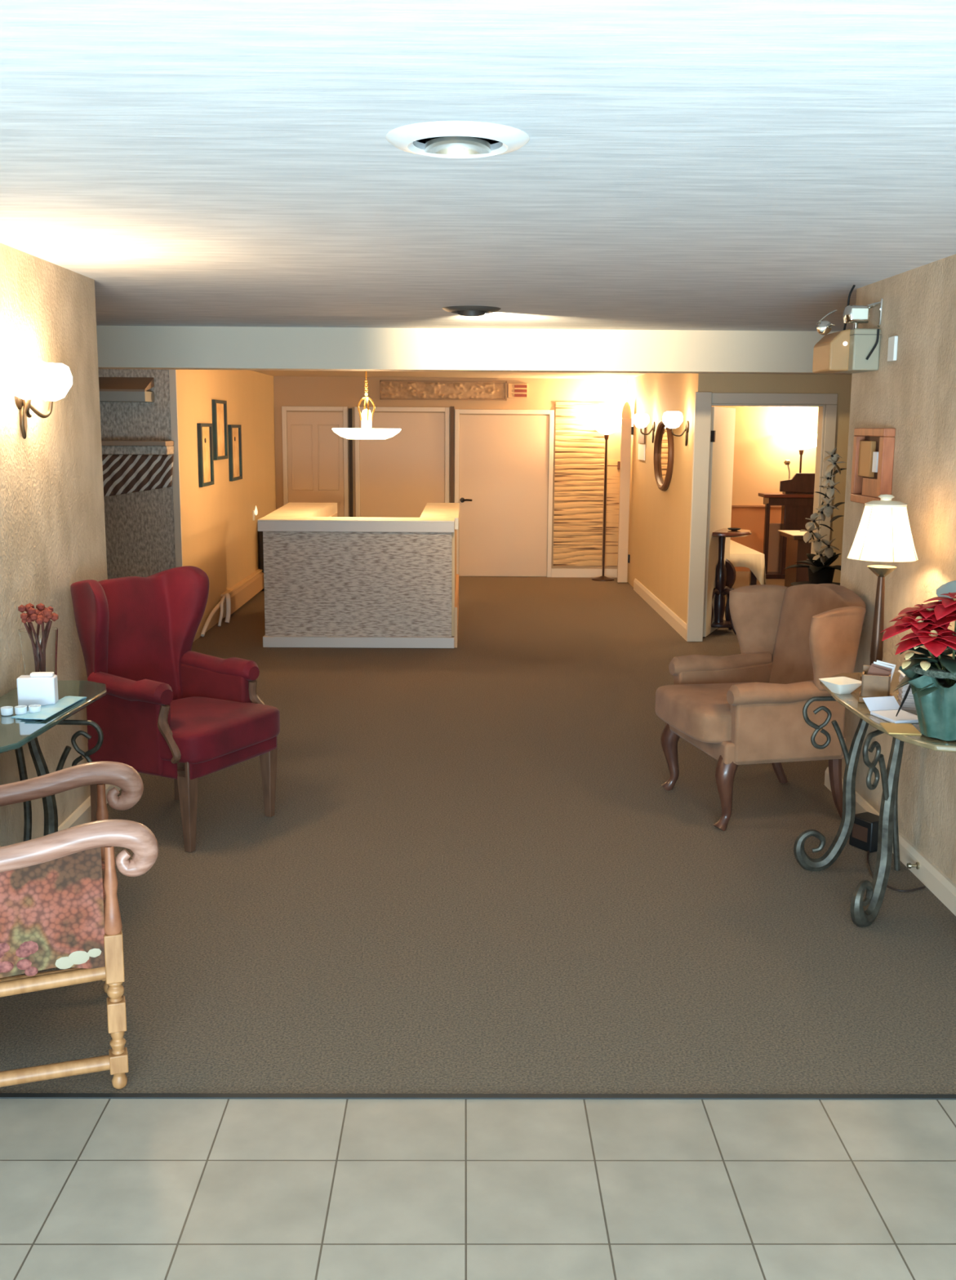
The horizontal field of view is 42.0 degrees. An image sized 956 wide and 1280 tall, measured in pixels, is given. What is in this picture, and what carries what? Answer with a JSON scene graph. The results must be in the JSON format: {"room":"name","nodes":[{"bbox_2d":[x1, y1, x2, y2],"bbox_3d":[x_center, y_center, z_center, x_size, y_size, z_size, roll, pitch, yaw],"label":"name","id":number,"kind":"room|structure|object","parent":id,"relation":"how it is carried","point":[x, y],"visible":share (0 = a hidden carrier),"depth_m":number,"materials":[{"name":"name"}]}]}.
{"room":"lobby","nodes":[
{"label":"lobby","id":0,"kind":"room"},
{"bbox_2d":[0,242,107,846],"bbox_3d":[-1.751,0.140,2.305,0.150,2.340,6.930,0,10,-1],"label":"wall","id":1,"kind":"structure","parent":0,"point":[52,522],"depth_m":4.93,"materials":[{"name":"paint"}]},
{"bbox_2d":[4,359,71,439],"bbox_3d":[-1.613,-0.882,4.581,0.165,0.281,0.400,0,10,-1],"label":"wall sconce","id":2,"kind":"object","parent":1,"relation":"attached to","point":[28,380],"visible":1,"depth_m":4.44,"materials":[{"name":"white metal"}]},
{"bbox_2d":[57,783,120,831],"bbox_3d":[-1.673,1.249,2.496,0.022,0.090,6.930,0,10,-1],"label":"baseboard","id":3,"kind":"structure","parent":1,"relation":"attached to","point":[82,815],"depth_m":5.32,"materials":[{"name":"beige paint"}]},
{"bbox_2d":[97,368,175,579],"bbox_3d":[-3.179,-1.042,9.403,1.838,2.250,0.150,0,10,-1],"label":"stone wall","id":4,"kind":"structure","parent":0,"point":[140,531],"depth_m":9.34,"materials":[{"name":"stone"}]},
{"bbox_2d":[98,377,154,402],"bbox_3d":[-2.941,-1.828,9.052,1.100,0.180,0.280,0,10,-1],"label":"stone ledge","id":5,"kind":"object","parent":4,"relation":"attached to","point":[123,389],"visible":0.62,"depth_m":8.96,"materials":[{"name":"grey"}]},
{"bbox_2d":[101,440,174,454],"bbox_3d":[-2.876,-1.414,9.124,1.235,0.100,0.280,0,10,-1],"label":"mantel shelf","id":6,"kind":"object","parent":4,"relation":"attached to","point":[108,446],"visible":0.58,"depth_m":9.03,"materials":[{"name":"beige"}]},
{"bbox_2d":[102,454,173,497],"bbox_3d":[-2.785,-1.177,8.996,1.156,0.327,0.130,0,10,-1],"label":"screen","id":7,"kind":"object","parent":6,"relation":"attached to","point":[122,473],"visible":0.46,"depth_m":8.99,"materials":[{"name":"fabric"}]},
{"bbox_2d":[168,369,182,567],"bbox_3d":[-2.258,-1.024,9.334,0.050,2.250,0.020,0,10,-1],"label":"trim","id":8,"kind":"structure","parent":4,"relation":"attached to","point":[172,373],"depth_m":9.29,"materials":[{"name":"beige paint"}]},
{"bbox_2d":[176,369,275,642],"bbox_3d":[-2.352,-1.440,11.755,0.140,2.250,4.895,0,10,-1],"label":"wall","id":9,"kind":"structure","parent":0,"point":[220,534],"depth_m":11.24,"materials":[{"name":"paint"}]},
{"bbox_2d":[196,422,213,487],"bbox_3d":[-2.251,-1.533,10.287,0.030,0.510,0.480,0,10,-1],"label":"picture frame","id":10,"kind":"object","parent":9,"relation":"attached to","point":[204,431],"visible":1,"depth_m":10.28,"materials":[{"name":"black"}]},
{"bbox_2d":[202,426,210,482],"bbox_3d":[-2.260,-1.533,10.287,0.012,0.454,0.370,0,10,-1],"label":"artwork","id":11,"kind":"object","parent":10,"relation":"attached to","point":[206,430],"depth_m":10.33},
{"bbox_2d":[211,399,228,460],"bbox_3d":[-2.256,-1.838,10.884,0.030,0.510,0.520,0,10,-1],"label":"picture frame","id":12,"kind":"object","parent":9,"relation":"attached to","point":[220,426],"visible":0.96,"depth_m":10.89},
{"bbox_2d":[216,403,225,456],"bbox_3d":[-2.264,-1.838,10.884,0.012,0.454,0.410,0,10,-1],"label":"artwork","id":13,"kind":"object","parent":12,"relation":"attached to","point":[220,407],"depth_m":10.93},
{"bbox_2d":[200,568,264,636],"bbox_3d":[-2.224,-0.393,11.544,0.121,0.252,2.950,0,10,-1],"label":"baseboard heater","id":14,"kind":"object","parent":9,"relation":"attached to","point":[234,597],"visible":1,"depth_m":11.51,"materials":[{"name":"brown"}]},
{"bbox_2d":[227,424,242,481],"bbox_3d":[-2.264,-1.750,11.609,0.030,0.510,0.520,0,10,-1],"label":"picture frame","id":15,"kind":"object","parent":9,"relation":"attached to","point":[234,431],"visible":1,"depth_m":11.60,"materials":[{"name":"black"}]},
{"bbox_2d":[232,427,239,477],"bbox_3d":[-2.273,-1.750,11.609,0.012,0.454,0.410,0,10,-1],"label":"artwork","id":16,"kind":"object","parent":15,"relation":"attached to","point":[235,430],"depth_m":11.64},
{"bbox_2d":[252,505,257,520],"bbox_3d":[-2.270,-1.296,12.692,0.046,0.150,0.070,0,10,-1],"label":"night light","id":17,"kind":"object","parent":9,"relation":"attached to","point":[254,512],"visible":1,"depth_m":12.68,"materials":[{"name":"white plastic"}]},
{"bbox_2d":[249,369,646,378],"bbox_3d":[0.487,-2.563,11.467,9.200,0.100,6.740,0,10,-1],"label":"ceiling","id":18,"kind":"structure","parent":0,"point":[273,373],"depth_m":13.18,"materials":[{"name":"beige"}]},
{"bbox_2d":[331,370,400,439],"bbox_3d":[-0.889,-1.926,9.909,0.556,0.648,0.556,0,10,-1],"label":"pendant lamp","id":19,"kind":"object","parent":18,"relation":"hanging from","point":[366,432],"visible":0.94,"depth_m":9.82,"materials":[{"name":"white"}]},
{"bbox_2d":[273,376,627,577],"bbox_3d":[-0.332,-1.854,14.249,4.230,2.250,0.120,0,10,-1],"label":"wall","id":20,"kind":"structure","parent":0,"point":[543,393],"depth_m":14.04,"materials":[{"name":"beige"}]},
{"bbox_2d":[281,406,348,516],"bbox_3d":[-1.848,-1.687,14.186,0.740,1.920,0.030,0,10,-1],"label":"door","id":21,"kind":"structure","parent":20,"relation":"in","point":[315,457],"depth_m":14.12,"materials":[{"name":"beige paint"}]},
{"bbox_2d":[348,408,353,516],"bbox_3d":[-1.445,-1.672,14.178,0.035,1.900,0.060,0,10,-1],"label":"trim","id":22,"kind":"structure","parent":20,"relation":"attached to","point":[350,425],"depth_m":14.10,"materials":[{"name":"grey"}]},
{"bbox_2d":[354,406,449,517],"bbox_3d":[-0.863,-1.682,14.197,1.070,1.920,0.030,0,10,-1],"label":"door","id":23,"kind":"structure","parent":20,"relation":"in","point":[397,476],"depth_m":14.14,"materials":[{"name":"beige paint"}]},
{"bbox_2d":[379,380,506,400],"bbox_3d":[-0.390,-2.807,14.003,1.430,0.210,0.041,0,10,-1],"label":"frieze","id":24,"kind":"object","parent":20,"relation":"attached to","point":[388,389],"visible":1,"depth_m":14.00,"materials":[{"name":"paint"}]},
{"bbox_2d":[449,406,453,502],"bbox_3d":[-0.298,-1.683,14.199,0.044,1.930,0.038,0,10,-1],"label":"trim","id":25,"kind":"structure","parent":20,"relation":"attached to","point":[451,408],"depth_m":14.11,"materials":[{"name":"brown"}]},
{"bbox_2d":[454,408,554,577],"bbox_3d":[0.292,-1.662,14.189,1.120,1.900,0.076,0,10,-1],"label":"door","id":26,"kind":"structure","parent":20,"relation":"in","point":[506,461],"depth_m":14.21,"materials":[{"name":"beige paint"}]},
{"bbox_2d":[507,383,528,398],"bbox_3d":[0.450,-2.808,14.013,0.220,0.160,0.038,0,10,-1],"label":"wall plaque","id":27,"kind":"object","parent":20,"relation":"attached to","point":[514,390],"visible":1,"depth_m":14.00,"materials":[{"name":"brown"}]},
{"bbox_2d":[553,401,605,566],"bbox_3d":[1.153,-1.769,14.198,0.560,1.860,0.010,0,10,-1],"label":"wall panel","id":28,"kind":"object","parent":20,"relation":"attached to","point":[579,475],"visible":0.99,"depth_m":14.19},
{"bbox_2d":[551,568,617,577],"bbox_3d":[1.261,-0.774,14.375,0.830,0.100,0.030,0,10,-1],"label":"baseboard","id":29,"kind":"structure","parent":20,"relation":"attached to","point":[555,572],"depth_m":14.36,"materials":[{"name":"beige paint"}]},
{"bbox_2d":[604,459,620,566],"bbox_3d":[1.561,-1.453,14.266,0.180,1.220,0.020,0,10,-1],"label":"wall panel","id":30,"kind":"object","parent":20,"relation":"attached to","point":[613,473],"visible":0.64,"depth_m":14.26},
{"bbox_2d":[96,325,852,374],"bbox_3d":[0.019,-1.926,8.279,8.200,0.265,0.270,0,10,-1],"label":"beam","id":31,"kind":"structure","parent":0,"point":[118,347],"depth_m":8.14,"materials":[{"name":"beige paint"}]},
{"bbox_2d":[0,571,955,1279],"bbox_3d":[0.520,0.597,6.949,9.200,0.100,16.715,0,10,-1],"label":"floor","id":32,"kind":"structure","parent":0,"point":[474,869],"depth_m":3.70,"materials":[{"name":"carpet"}]},
{"bbox_2d":[0,680,106,841],"bbox_3d":[-1.495,0.630,4.183,0.399,0.768,1.178,0,10,-1],"label":"console table","id":33,"kind":"object","parent":32,"relation":"on","point":[15,733],"visible":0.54,"depth_m":4.33,"materials":[{"name":"green glass"}]},
{"bbox_2d":[0,706,13,715],"bbox_3d":[-1.563,0.236,4.128,0.040,0.026,0.040,0,10,-1],"label":"cup","id":34,"kind":"object","parent":33,"relation":"on","point":[5,710],"visible":1,"depth_m":4.11,"materials":[{"name":"white"}]},
{"bbox_2d":[14,705,26,715],"bbox_3d":[-1.521,0.234,4.140,0.040,0.026,0.040,0,10,-1],"label":"cup","id":35,"kind":"object","parent":33,"relation":"on","point":[20,709],"visible":1,"depth_m":4.13,"materials":[{"name":"white"}]},
{"bbox_2d":[16,671,58,706],"bbox_3d":[-1.513,0.167,4.275,0.124,0.113,0.060,-1,10,-6],"label":"tissue box","id":36,"kind":"object","parent":33,"relation":"on","point":[41,688],"visible":0.91,"depth_m":4.25,"materials":[{"name":"white"}]},
{"bbox_2d":[17,602,58,675],"bbox_3d":[-1.548,0.036,4.395,0.134,0.331,0.134,0,10,-1],"label":"flower vase","id":37,"kind":"object","parent":33,"relation":"on","point":[38,644],"visible":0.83,"depth_m":4.35,"materials":[{"name":"clear glass"}]},
{"bbox_2d":[11,695,86,719],"bbox_3d":[-1.443,0.229,4.229,0.136,0.009,0.375,2,10,10],"label":"stack","id":38,"kind":"object","parent":33,"relation":"on","point":[46,711],"visible":1,"depth_m":4.18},
{"bbox_2d":[28,704,40,713],"bbox_3d":[-1.479,0.233,4.153,0.040,0.026,0.040,0,10,-1],"label":"cup","id":39,"kind":"object","parent":38,"relation":"on","point":[34,708],"visible":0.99,"depth_m":4.14,"materials":[{"name":"white"}]},
{"bbox_2d":[0,760,159,1088],"bbox_3d":[-1.364,0.623,3.322,0.959,1.050,0.652,-3,10,-18],"label":"carved armchair","id":40,"kind":"object","parent":32,"relation":"on","point":[60,906],"visible":1,"depth_m":3.14,"materials":[{"name":"brown wood"}]},
{"bbox_2d":[101,860,105,911],"bbox_3d":[-1.277,0.737,3.372,0.560,0.090,0.550,-3,10,-18],"label":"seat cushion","id":41,"kind":"object","parent":40,"relation":"on","point":[102,861],"depth_m":3.51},
{"bbox_2d":[70,565,279,852],"bbox_3d":[-1.279,0.262,5.319,0.684,1.086,0.694,5,11,27],"label":"chair","id":42,"kind":"object","parent":32,"relation":"on","point":[169,709],"visible":0.98,"depth_m":5.26,"materials":[{"name":"red fabric"}]},
{"bbox_2d":[159,696,279,764],"bbox_3d":[-1.196,0.365,5.292,0.495,0.164,0.610,5,11,27],"label":"seat cushion","id":43,"kind":"object","parent":42,"relation":"on","point":[197,730],"depth_m":5.15,"materials":[{"name":"red fabric"}]},
{"bbox_2d":[258,531,264,590],"bbox_3d":[-2.091,-0.917,13.241,0.380,0.720,0.550,0,10,-1],"label":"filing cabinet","id":44,"kind":"object","parent":32,"relation":"on","point":[260,533],"visible":0.02,"depth_m":12.96,"materials":[{"name":"black"}]},
{"bbox_2d":[257,502,459,648],"bbox_3d":[-0.965,-0.621,10.748,1.600,0.995,2.285,0,10,-1],"label":"reception desk","id":45,"kind":"object","parent":32,"relation":"on","point":[331,580],"visible":1,"depth_m":9.66,"materials":[{"name":"stone"}]},
{"bbox_2d":[264,502,337,516],"bbox_3d":[-1.538,-1.088,10.782,0.450,0.095,1.850,0,10,-1],"label":"countertop","id":46,"kind":"structure","parent":45,"relation":"on","point":[291,508],"depth_m":10.84,"materials":[{"name":"laminate"}]},
{"bbox_2d":[419,502,459,529],"bbox_3d":[-0.319,-1.090,10.844,0.310,0.095,1.950,0,10,-1],"label":"countertop","id":47,"kind":"structure","parent":45,"relation":"on","point":[431,509],"depth_m":10.60,"materials":[{"name":"laminate"}]},
{"bbox_2d":[0,1093,955,1099],"bbox_3d":[0.024,1.181,3.219,3.430,0.004,0.020,0,10,-1],"label":"trim","id":48,"kind":"structure","parent":32,"relation":"on","point":[2,1095],"depth_m":3.21,"materials":[{"name":"metal"}]},
{"bbox_2d":[591,422,621,581],"bbox_3d":[1.429,-1.551,14.004,0.340,1.760,0.340,0,10,-1],"label":"floor lamp","id":49,"kind":"object","parent":32,"relation":"on","point":[606,428],"visible":0.99,"depth_m":13.92,"materials":[{"name":"brown metal"}]},
{"bbox_2d":[724,558,736,590],"bbox_3d":[2.081,-0.452,11.023,0.340,0.610,0.322,0,10,-1],"label":"chair","id":50,"kind":"object","parent":32,"relation":"on","point":[731,571],"visible":0.08,"depth_m":10.85,"materials":[{"name":"brown wood"}]},
{"bbox_2d":[711,528,751,634],"bbox_3d":[2.047,-0.495,10.509,0.480,0.867,0.480,0,10,-1],"label":"pedestal table","id":51,"kind":"object","parent":32,"relation":"on","point":[720,589],"visible":0.62,"depth_m":10.46,"materials":[{"name":"brown wood"}]},
{"bbox_2d":[711,619,732,627],"bbox_3d":[2.045,-0.141,10.569,0.300,0.030,0.300,0,10,-1],"label":"shelf","id":52,"kind":"object","parent":51,"relation":"attached to","point":[717,623],"depth_m":10.46,"materials":[{"name":"brown wood"}]},
{"bbox_2d":[727,528,741,530],"bbox_3d":[2.140,-0.924,10.395,0.110,0.018,0.110,0,10,-1],"label":"dish","id":53,"kind":"object","parent":51,"relation":"on","point":[731,529],"visible":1,"depth_m":10.37,"materials":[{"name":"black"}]},
{"bbox_2d":[749,570,756,585],"bbox_3d":[2.183,-0.589,11.869,0.700,0.595,1.450,0,10,-1],"label":"dining table","id":54,"kind":"object","parent":32,"relation":"on","point":[753,580],"visible":0.07,"depth_m":11.19,"materials":[{"name":"brown wood"}]},
{"bbox_2d":[729,539,765,584],"bbox_3d":[2.205,-0.735,11.821,0.762,0.312,1.535,0,10,-1],"label":"tablecloth","id":55,"kind":"object","parent":54,"relation":"on","point":[740,555],"visible":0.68,"depth_m":11.09,"materials":[{"name":"beige fabric"}]},
{"bbox_2d":[655,583,866,831],"bbox_3d":[1.258,0.268,5.663,0.796,1.030,0.869,-2,10,-13],"label":"chair","id":56,"kind":"object","parent":32,"relation":"on","point":[744,708],"visible":0.94,"depth_m":5.42,"materials":[{"name":"beige fabric"}]},
{"bbox_2d":[655,682,749,743],"bbox_3d":[1.151,0.313,5.645,0.575,0.170,0.626,-2,10,-13],"label":"seat cushion","id":57,"kind":"object","parent":56,"relation":"on","point":[701,711],"depth_m":5.46,"materials":[{"name":"beige fabric"}]},
{"bbox_2d":[758,473,814,578],"bbox_3d":[3.643,-1.328,14.420,0.748,1.210,0.340,0,10,-1],"label":"desk","id":58,"kind":"object","parent":32,"relation":"on","point":[796,500],"visible":0.54,"depth_m":14.31,"materials":[{"name":"brown wood"}]},
{"bbox_2d":[783,459,791,479],"bbox_3d":[3.524,-1.944,14.191,0.080,0.220,0.060,0,10,-1],"label":"microphone","id":59,"kind":"object","parent":58,"relation":"on","point":[787,462],"visible":1,"depth_m":14.17,"materials":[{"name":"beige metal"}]},
{"bbox_2d":[773,433,817,473],"bbox_3d":[3.796,-1.606,14.729,0.660,1.655,0.660,0,10,-1],"label":"floor lamp","id":60,"kind":"object","parent":32,"relation":"on","point":[801,442],"visible":0.59,"depth_m":14.40,"materials":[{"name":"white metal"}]},
{"bbox_2d":[780,531,811,587],"bbox_3d":[3.425,-0.621,11.648,1.100,0.750,0.500,0,10,-1],"label":"writing desk","id":61,"kind":"object","parent":32,"relation":"on","point":[797,549],"visible":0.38,"depth_m":11.45,"materials":[{"name":"brown wood"}]},
{"bbox_2d":[777,529,807,535],"bbox_3d":[3.318,-0.995,11.582,0.920,0.006,0.540,0,10,-1],"label":"table runner","id":62,"kind":"object","parent":61,"relation":"on","point":[789,532],"visible":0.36,"depth_m":11.58,"materials":[{"name":"beige fabric"}]},
{"bbox_2d":[848,812,879,852],"bbox_3d":[1.619,0.796,5.155,0.102,0.130,0.120,-5,11,-29],"label":"outlet box","id":63,"kind":"object","parent":32,"relation":"on","point":[864,835],"visible":0.68,"depth_m":5.11,"materials":[{"name":"black plastic"}]},
{"bbox_2d":[852,823,867,842],"bbox_3d":[1.576,0.794,5.130,0.004,0.060,0.080,-5,11,-29],"label":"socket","id":64,"kind":"object","parent":63,"relation":"attached to","point":[860,833],"depth_m":5.13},
{"bbox_2d":[793,672,955,927],"bbox_3d":[1.484,0.610,4.412,0.479,0.764,1.258,0,10,-1],"label":"console table","id":65,"kind":"object","parent":32,"relation":"on","point":[888,833],"visible":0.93,"depth_m":4.39,"materials":[{"name":"metal"}]},
{"bbox_2d":[818,676,861,694],"bbox_3d":[1.334,0.171,4.568,0.125,0.045,0.125,-4,11,-23],"label":"square bowl","id":66,"kind":"object","parent":65,"relation":"on","point":[837,685],"visible":0.9,"depth_m":4.56,"materials":[{"name":"white"}]},
{"bbox_2d":[857,660,895,702],"bbox_3d":[1.420,0.147,4.425,0.118,0.144,0.106,4,10,19],"label":"box","id":67,"kind":"object","parent":65,"relation":"on","point":[877,677],"visible":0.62,"depth_m":4.40,"materials":[{"name":"brown wood"}]},
{"bbox_2d":[847,493,918,680],"bbox_3d":[1.524,-0.192,4.711,0.264,0.716,0.250,0,10,-1],"label":"table lamp","id":68,"kind":"object","parent":65,"relation":"on","point":[883,534],"visible":0.84,"depth_m":4.61,"materials":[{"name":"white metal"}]},
{"bbox_2d":[862,696,918,723],"bbox_3d":[1.402,0.235,4.189,0.120,0.048,0.200,-2,10,-15],"label":"pad","id":69,"kind":"object","parent":65,"relation":"on","point":[885,708],"visible":0.8,"depth_m":4.22,"materials":[{"name":"white"}]},
{"bbox_2d":[895,684,911,716],"bbox_3d":[1.424,0.192,4.152,0.010,0.110,0.124,8,13,39],"label":"pen","id":70,"kind":"object","parent":69,"relation":"on","point":[908,687],"visible":0.79,"depth_m":4.15,"materials":[{"name":"black plastic"}]},
{"bbox_2d":[880,722,921,734],"bbox_3d":[1.364,0.286,4.020,0.100,0.004,0.140,1,10,6],"label":"envelope","id":71,"kind":"object","parent":65,"relation":"on","point":[891,728],"visible":1,"depth_m":4.01,"materials":[{"name":"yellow paper"}]},
{"bbox_2d":[897,670,915,710],"bbox_3d":[1.524,0.176,4.328,0.110,0.121,0.100,2,10,8],"label":"paper stack","id":72,"kind":"object","parent":65,"relation":"on","point":[908,704],"visible":0.27,"depth_m":4.30,"materials":[{"name":"grey"}]},
{"bbox_2d":[880,592,955,741],"bbox_3d":[1.475,0.079,3.893,0.468,0.448,0.405,0,10,-1],"label":"poinsettia","id":73,"kind":"object","parent":65,"relation":"on","point":[931,681],"visible":1,"depth_m":3.84,"materials":[{"name":"red plant"}]},
{"bbox_2d":[902,660,911,669],"bbox_3d":[1.327,0.077,3.852,0.033,0.021,0.033,0,10,-1],"label":"flower","id":74,"kind":"object","parent":73,"relation":"on","point":[907,663],"depth_m":3.85,"materials":[{"name":"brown plant"}]},
{"bbox_2d":[904,651,914,660],"bbox_3d":[1.335,0.049,3.849,0.033,0.021,0.033,0,10,-1],"label":"flower","id":75,"kind":"object","parent":73,"relation":"on","point":[909,655],"depth_m":3.85,"materials":[{"name":"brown plant"}]},
{"bbox_2d":[915,616,923,622],"bbox_3d":[1.372,-0.063,3.869,0.027,0.023,0.027,4,10,22],"label":"flower","id":76,"kind":"object","parent":73,"relation":"on","point":[917,620],"depth_m":3.86,"materials":[{"name":"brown plant"}]},
{"bbox_2d":[920,661,928,670],"bbox_3d":[1.358,0.077,3.787,0.026,0.021,0.040,0,10,-1],"label":"flower","id":77,"kind":"object","parent":73,"relation":"on","point":[924,664],"depth_m":3.79,"materials":[{"name":"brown plant"}]},
{"bbox_2d":[928,630,937,636],"bbox_3d":[1.385,-0.019,3.784,0.027,0.023,0.027,-4,11,-23],"label":"flower","id":78,"kind":"object","parent":73,"relation":"on","point":[931,632],"depth_m":3.77,"materials":[{"name":"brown plant"}]},
{"bbox_2d":[933,580,955,657],"bbox_3d":[1.577,0.027,4.167,0.120,0.470,0.090,10,13,43],"label":"glass bottle","id":79,"kind":"object","parent":65,"relation":"on","point":[949,587],"visible":0.12,"depth_m":4.11,"materials":[{"name":"glass"}]},
{"bbox_2d":[866,850,925,892],"bbox_3d":[1.578,0.904,4.872,0.146,0.008,0.439,-2,10,-12],"label":"power cord","id":80,"kind":"object","parent":32,"relation":"on","point":[868,852],"visible":0.85,"depth_m":4.69,"materials":[{"name":"black plastic"}]},
{"bbox_3d":[2.371,-0.038,8.642,0.262,0.606,0.249,0,10,-1],"label":"plant stand","id":81,"kind":"object","parent":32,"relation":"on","visible":0},
{"bbox_2d":[784,448,846,586],"bbox_3d":[2.368,-0.821,8.506,0.405,0.977,0.429,7,12,36],"label":"potted orchid","id":82,"kind":"object","parent":81,"relation":"on","point":[820,571],"visible":0.95,"depth_m":8.48,"materials":[{"name":"black"}]},
{"bbox_2d":[0,0,955,331],"bbox_3d":[0.069,-1.226,3.423,8.200,0.001,9.560,0,10,-1],"label":"ceiling","id":83,"kind":"structure","parent":0,"point":[686,165],"depth_m":2.94,"materials":[{"name":"paint"}]},
{"bbox_2d":[385,120,529,158],"bbox_3d":[-0.044,-1.164,2.752,0.320,0.197,0.320,0,10,-1],"label":"recessed light","id":84,"kind":"object","parent":83,"relation":"in","point":[442,139],"visible":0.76,"depth_m":2.70,"materials":[{"name":"white"}]},
{"bbox_2d":[442,305,501,316],"bbox_3d":[-0.035,-1.847,6.734,0.320,0.197,0.320,0,10,-1],"label":"recessed light","id":85,"kind":"object","parent":83,"relation":"in","point":[466,310],"visible":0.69,"depth_m":6.68,"materials":[{"name":"grey"}]},
{"bbox_2d":[626,373,710,623],"bbox_3d":[1.752,-1.467,12.079,0.095,2.250,4.330,0,10,-1],"label":"wall","id":86,"kind":"structure","parent":0,"point":[659,521],"depth_m":11.55,"materials":[{"name":"paint"}]},
{"bbox_2d":[617,401,633,582],"bbox_3d":[1.623,-1.615,13.686,0.130,1.975,0.050,0,10,-1],"label":"door","id":87,"kind":"structure","parent":86,"relation":"in","point":[627,430],"depth_m":13.67,"materials":[{"name":"beige paint"}]},
{"bbox_2d":[637,426,645,460],"bbox_3d":[1.691,-2.043,12.857,0.016,0.360,0.440,0,10,-1],"label":"notice","id":88,"kind":"object","parent":86,"relation":"attached to","point":[642,437],"visible":0.75,"depth_m":12.79,"materials":[{"name":"white paper"}]},
{"bbox_2d":[632,413,655,443],"bbox_3d":[1.603,-2.049,12.043,0.210,0.281,0.160,0,10,-1],"label":"wall sconce","id":89,"kind":"object","parent":86,"relation":"attached to","point":[640,420],"visible":1,"depth_m":11.99,"materials":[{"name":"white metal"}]},
{"bbox_2d":[633,578,686,639],"bbox_3d":[1.692,-0.325,11.716,0.022,0.120,3.230,0,10,-1],"label":"baseboard","id":90,"kind":"structure","parent":86,"relation":"attached to","point":[669,616],"depth_m":11.41,"materials":[{"name":"beige paint"}]},
{"bbox_2d":[653,418,674,490],"bbox_3d":[1.694,-1.692,11.345,0.060,0.660,0.900,0,10,-1],"label":"oval mirror","id":91,"kind":"object","parent":86,"relation":"attached to","point":[664,446],"visible":0.84,"depth_m":11.37,"materials":[{"name":"brown mirror"}]},
{"bbox_2d":[662,411,688,445],"bbox_3d":[1.619,-1.736,10.220,0.215,0.281,0.170,0,10,-1],"label":"wall sconce","id":92,"kind":"object","parent":86,"relation":"attached to","point":[671,420],"visible":1,"depth_m":10.16,"materials":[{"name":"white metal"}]},
{"bbox_2d":[685,391,711,641],"bbox_3d":[1.765,-0.980,10.007,0.130,1.990,0.160,0,10,-1],"label":"trim","id":93,"kind":"structure","parent":86,"relation":"attached to","point":[703,400],"depth_m":9.93,"materials":[{"name":"beige paint"}]},
{"bbox_2d":[702,406,735,636],"bbox_3d":[2.042,-1.016,10.524,0.048,1.870,0.900,4,11,22],"label":"door","id":94,"kind":"structure","parent":86,"relation":"in","point":[722,419],"depth_m":10.35,"materials":[{"name":"beige paint"}]},
{"bbox_2d":[711,392,837,555],"bbox_3d":[2.327,-0.976,10.021,0.995,1.985,0.145,0,10,-1],"label":"door frame","id":95,"kind":"structure","parent":86,"relation":"attached to","point":[827,414],"depth_m":9.81,"materials":[{"name":"beige paint"}]},
{"bbox_2d":[710,373,852,582],"bbox_3d":[2.958,-1.104,10.013,2.275,2.250,0.110,0,10,-1],"label":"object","id":96,"kind":"structure","parent":86,"relation":"in","point":[841,384],"depth_m":9.80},
{"bbox_2d":[711,405,818,505],"bbox_3d":[3.410,-1.952,14.970,3.270,2.250,0.100,0,10,-1],"label":"wall","id":97,"kind":"structure","parent":0,"point":[759,466],"depth_m":14.87,"materials":[{"name":"beige"}]},
{"bbox_2d":[730,506,781,571],"bbox_3d":[3.411,-1.218,15.038,3.260,0.780,0.015,0,10,-1],"label":"wainscoting","id":98,"kind":"structure","parent":97,"relation":"attached to","point":[752,519],"depth_m":14.99,"materials":[{"name":"brown"}]},
{"bbox_2d":[731,505,781,506],"bbox_3d":[3.414,-1.611,14.963,3.260,0.020,0.030,0,10,-1],"label":"trim","id":99,"kind":"structure","parent":97,"relation":"attached to","point":[731,505],"depth_m":14.95,"materials":[{"name":"brown"}]},
{"bbox_2d":[840,253,955,884],"bbox_3d":[1.838,0.149,2.398,0.170,2.340,7.040,0,10,-1],"label":"wall","id":100,"kind":"structure","parent":0,"point":[913,394],"depth_m":4.91,"materials":[{"name":"paint"}]},
{"bbox_2d":[812,284,883,373],"bbox_3d":[1.611,-1.376,5.479,0.244,0.380,0.347,0,10,-1],"label":"emergency light","id":101,"kind":"object","parent":100,"relation":"attached to","point":[855,350],"visible":1,"depth_m":5.37,"materials":[{"name":"beige"}]},
{"bbox_2d":[850,427,895,503],"bbox_3d":[1.700,-0.750,5.368,0.050,0.325,0.400,0,10,-1],"label":"wall box","id":102,"kind":"object","parent":100,"relation":"attached to","point":[873,459],"visible":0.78,"depth_m":5.35,"materials":[{"name":"red wood"}]},
{"bbox_2d":[824,767,955,915],"bbox_3d":[1.734,1.257,2.587,0.022,0.090,7.040,0,10,-1],"label":"baseboard","id":103,"kind":"structure","parent":100,"relation":"attached to","point":[928,873],"depth_m":4.77,"materials":[{"name":"beige paint"}]},
{"bbox_2d":[887,335,897,361],"bbox_3d":[1.722,-1.210,5.167,0.015,0.100,0.080,0,10,-1],"label":"wall plate","id":104,"kind":"object","parent":100,"relation":"attached to","point":[892,340],"visible":1,"depth_m":5.14,"materials":[{"name":"white plastic"}]},
{"bbox_2d":[906,862,919,869],"bbox_3d":[1.679,0.872,4.804,0.044,0.027,0.028,0,10,-1],"label":"door stop","id":105,"kind":"object","parent":100,"relation":"attached to","point":[909,865],"visible":1,"depth_m":4.80,"materials":[{"name":"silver metal"}]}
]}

